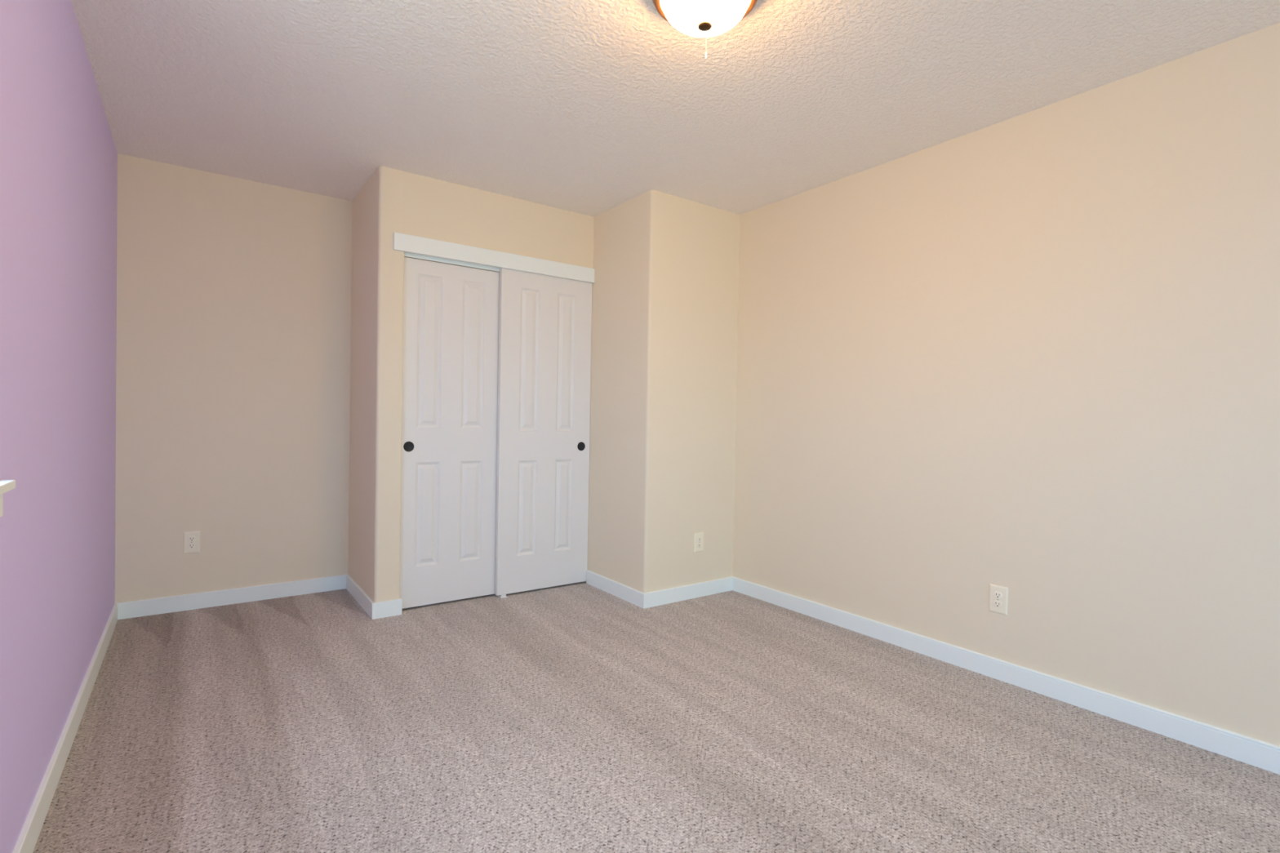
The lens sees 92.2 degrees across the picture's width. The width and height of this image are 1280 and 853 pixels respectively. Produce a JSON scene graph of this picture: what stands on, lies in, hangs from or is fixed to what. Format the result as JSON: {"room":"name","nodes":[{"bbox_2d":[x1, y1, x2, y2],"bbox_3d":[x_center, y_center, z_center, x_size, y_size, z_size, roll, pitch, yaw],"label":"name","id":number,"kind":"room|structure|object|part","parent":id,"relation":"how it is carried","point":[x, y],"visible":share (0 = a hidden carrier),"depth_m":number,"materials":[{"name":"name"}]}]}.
{"room":"empty bedroom","nodes":[
{"label":"empty bedroom","id":0,"kind":"room"},
{"bbox_2d":[0,0,117,852],"bbox_3d":[-0.559,-0.116,0.076,0.150,2.440,7.662,0,1,-36],"label":"wall","id":1,"kind":"structure","parent":0,"point":[59,154],"depth_m":1.74,"materials":[{"name":"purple paint"}]},
{"bbox_2d":[0,480,15,517],"bbox_3d":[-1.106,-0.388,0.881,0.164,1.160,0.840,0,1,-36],"label":"window sill","id":2,"kind":"structure","parent":1,"relation":"in","point":[6,486],"depth_m":1.24,"materials":[{"name":"white plastic"}]},
{"bbox_3d":[-1.092,0.129,0.907,0.104,0.018,0.840,0,1,-36],"label":"sill","id":3,"kind":"part","parent":2,"relation":"part of","materials":[{"name":"white paint"}]},
{"bbox_2d":[12,603,117,852],"bbox_3d":[-0.514,1.061,0.142,0.013,0.086,7.662,0,1,-36],"label":"baseboard","id":4,"kind":"structure","parent":1,"relation":"attached to","point":[26,842],"depth_m":1.88,"materials":[{"name":"white paint"}]},
{"bbox_2d":[115,153,499,603],"bbox_3d":[-1.846,-0.197,3.965,2.624,2.440,0.150,0,1,-36],"label":"wall","id":5,"kind":"structure","parent":0,"point":[233,294],"depth_m":3.51,"materials":[{"name":"beige paint"}]},
{"bbox_2d":[183,530,199,553],"bbox_3d":[-2.493,0.644,3.423,0.075,0.120,0.009,0,1,-36],"label":"wall outlet","id":6,"kind":"object","parent":5,"relation":"attached to","point":[191,539],"visible":1,"depth_m":3.42,"materials":[{"name":"beige plastic"}]},
{"bbox_2d":[187,542,195,548],"bbox_3d":[-2.491,0.664,3.421,0.034,0.028,0.003,0,1,-36],"label":"receptacle","id":7,"kind":"object","parent":6,"relation":"attached to","point":[190,545],"depth_m":3.42,"materials":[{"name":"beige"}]},
{"bbox_2d":[187,536,195,542],"bbox_3d":[-2.491,0.625,3.420,0.034,0.028,0.003,0,1,-36],"label":"receptacle","id":8,"kind":"object","parent":6,"relation":"attached to","point":[190,539],"depth_m":3.42,"materials":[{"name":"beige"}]},
{"bbox_2d":[117,574,346,619],"bbox_3d":[-2.305,0.977,3.566,1.128,0.086,0.013,0,1,-36],"label":"baseboard","id":9,"kind":"structure","parent":5,"relation":"attached to","point":[126,610],"depth_m":3.52,"materials":[{"name":"white paint"}]},
{"bbox_2d":[347,165,594,602],"bbox_3d":[-1.079,-0.184,3.994,1.346,2.440,0.704,0,1,-36],"label":"wall","id":10,"kind":"structure","parent":0,"point":[392,200],"depth_m":3.47,"materials":[{"name":"beige paint"}]},
{"bbox_2d":[346,574,373,619],"bbox_3d":[-1.647,0.989,3.608,0.013,0.086,0.717,0,1,-36],"label":"baseboard","id":11,"kind":"structure","parent":10,"relation":"attached to","point":[358,594],"depth_m":3.57,"materials":[{"name":"white paint"}]},
{"bbox_2d":[372,598,402,619],"bbox_3d":[-1.383,0.997,3.365,0.155,0.086,0.013,0,1,-36],"label":"baseboard","id":12,"kind":"structure","parent":10,"relation":"attached to","point":[384,609],"depth_m":3.36,"materials":[{"name":"white paint"}]},
{"bbox_2d":[400,257,499,608],"bbox_3d":[-1.118,0.042,3.615,0.645,1.972,0.036,0,1,-36],"label":"door","id":13,"kind":"structure","parent":10,"relation":"in","point":[451,312],"depth_m":3.60,"materials":[{"name":"white wood"}]},
{"bbox_3d":[-1.301,0.113,3.464,0.058,0.058,0.003,0,1,-36],"label":"finger pull","id":14,"kind":"part","parent":13,"relation":"part of","materials":[{"name":"black metal"}]},
{"bbox_2d":[404,251,499,271],"bbox_3d":[-0.836,-0.975,3.783,1.210,0.063,0.110,0,1,-36],"label":"trim","id":15,"kind":"structure","parent":10,"relation":"attached to","point":[406,254],"depth_m":3.57,"materials":[{"name":"white paint"}]},
{"bbox_2d":[393,231,594,283],"bbox_3d":[-0.821,-1.003,3.711,1.271,0.092,0.020,0,1,-36],"label":"trim","id":16,"kind":"structure","parent":10,"relation":"attached to","point":[402,242],"depth_m":3.64,"materials":[{"name":"white paint"}]},
{"bbox_2d":[494,267,592,595],"bbox_3d":[-0.603,0.032,3.933,0.639,2.002,0.036,0,1,-36],"label":"door","id":17,"kind":"structure","parent":10,"relation":"in","point":[545,321],"depth_m":3.90,"materials":[{"name":"white wood"}]},
{"bbox_3d":[-0.388,0.131,4.071,0.058,0.058,0.003,0,1,-36],"label":"finger pull","id":18,"kind":"part","parent":17,"relation":"part of","materials":[{"name":"black metal"}]},
{"bbox_2d":[32,581,1279,852],"bbox_3d":[0.771,1.164,1.075,3.490,0.100,7.962,0,1,-36],"label":"floor","id":19,"kind":"structure","parent":0,"point":[580,717],"depth_m":2.08,"materials":[{"name":"beige carpet"}]},
{"bbox_2d":[497,594,506,598],"bbox_3d":[-0.853,1.032,3.784,0.040,0.024,0.086,0,1,-36],"label":"guide","id":20,"kind":"object","parent":19,"relation":"on","point":[503,596],"visible":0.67,"depth_m":3.75,"materials":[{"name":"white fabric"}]},
{"bbox_2d":[584,189,740,593],"bbox_3d":[-0.101,-0.172,4.402,0.716,2.440,1.491,0,1,-36],"label":"wall","id":21,"kind":"structure","parent":0,"point":[665,287],"depth_m":3.79,"materials":[{"name":"beige paint"}]},
{"bbox_2d":[586,569,644,608],"bbox_3d":[-0.163,1.012,3.854,0.013,0.086,0.649,0,1,-36],"label":"baseboard","id":22,"kind":"structure","parent":21,"relation":"attached to","point":[633,596],"depth_m":3.82,"materials":[{"name":"white paint"}]},
{"bbox_2d":[643,576,732,608],"bbox_3d":[0.313,1.022,3.806,0.729,0.086,0.013,0,1,-36],"label":"baseboard","id":23,"kind":"structure","parent":21,"relation":"attached to","point":[667,596],"depth_m":3.78,"materials":[{"name":"white paint"}]},
{"bbox_2d":[693,532,703,552],"bbox_3d":[0.370,0.723,3.841,0.075,0.120,0.009,0,1,-36],"label":"wall outlet","id":24,"kind":"object","parent":21,"relation":"attached to","point":[699,537],"visible":1,"depth_m":3.84,"materials":[{"name":"beige plastic"}]},
{"bbox_2d":[71,0,1279,217],"bbox_3d":[0.817,-1.375,1.037,3.490,0.100,7.962,0,1,-36],"label":"ceiling","id":25,"kind":"structure","parent":0,"point":[589,108],"depth_m":2.43,"materials":[{"name":"white paint"}]},
{"bbox_2d":[652,0,757,59],"bbox_3d":[0.198,-1.234,1.872,0.334,0.230,0.334,0,1,-36],"label":"ceiling light","id":26,"kind":"object","parent":25,"relation":"attached to","point":[695,18],"visible":1,"depth_m":1.85,"materials":[{"name":"white glass"}]},
{"bbox_3d":[0.198,-1.262,1.871,0.268,0.082,0.268,0,1,-36],"label":"lamp shade","id":27,"kind":"part","parent":26,"relation":"part of","materials":[{"name":"white glass"}]},
{"bbox_2d":[732,22,1279,746],"bbox_3d":[2.103,-0.097,2.096,0.150,2.440,7.812,0,1,-36],"label":"wall","id":28,"kind":"structure","parent":0,"point":[1034,354],"depth_m":2.54,"materials":[{"name":"beige paint"}]},
{"bbox_2d":[989,583,1008,615],"bbox_3d":[1.567,0.757,2.692,0.009,0.120,0.075,0,1,-36],"label":"wall outlet","id":29,"kind":"object","parent":28,"relation":"attached to","point":[998,595],"visible":1,"depth_m":2.69,"materials":[{"name":"beige plastic"}]},
{"bbox_2d":[993,600,1001,608],"bbox_3d":[1.564,0.777,2.691,0.003,0.028,0.034,0,1,-36],"label":"receptacle","id":30,"kind":"object","parent":29,"relation":"attached to","point":[997,603],"depth_m":2.69,"materials":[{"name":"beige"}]},
{"bbox_2d":[993,591,1002,599],"bbox_3d":[1.565,0.738,2.690,0.003,0.028,0.034,0,1,-36],"label":"receptacle","id":31,"kind":"object","parent":29,"relation":"attached to","point":[997,595],"depth_m":2.69,"materials":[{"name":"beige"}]},
{"bbox_2d":[732,576,1279,774],"bbox_3d":[2.452,1.096,1.462,0.013,0.086,6.321,0,1,-36],"label":"baseboard","id":32,"kind":"structure","parent":28,"relation":"attached to","point":[1241,748],"depth_m":2.52,"materials":[{"name":"white paint"}]}
]}

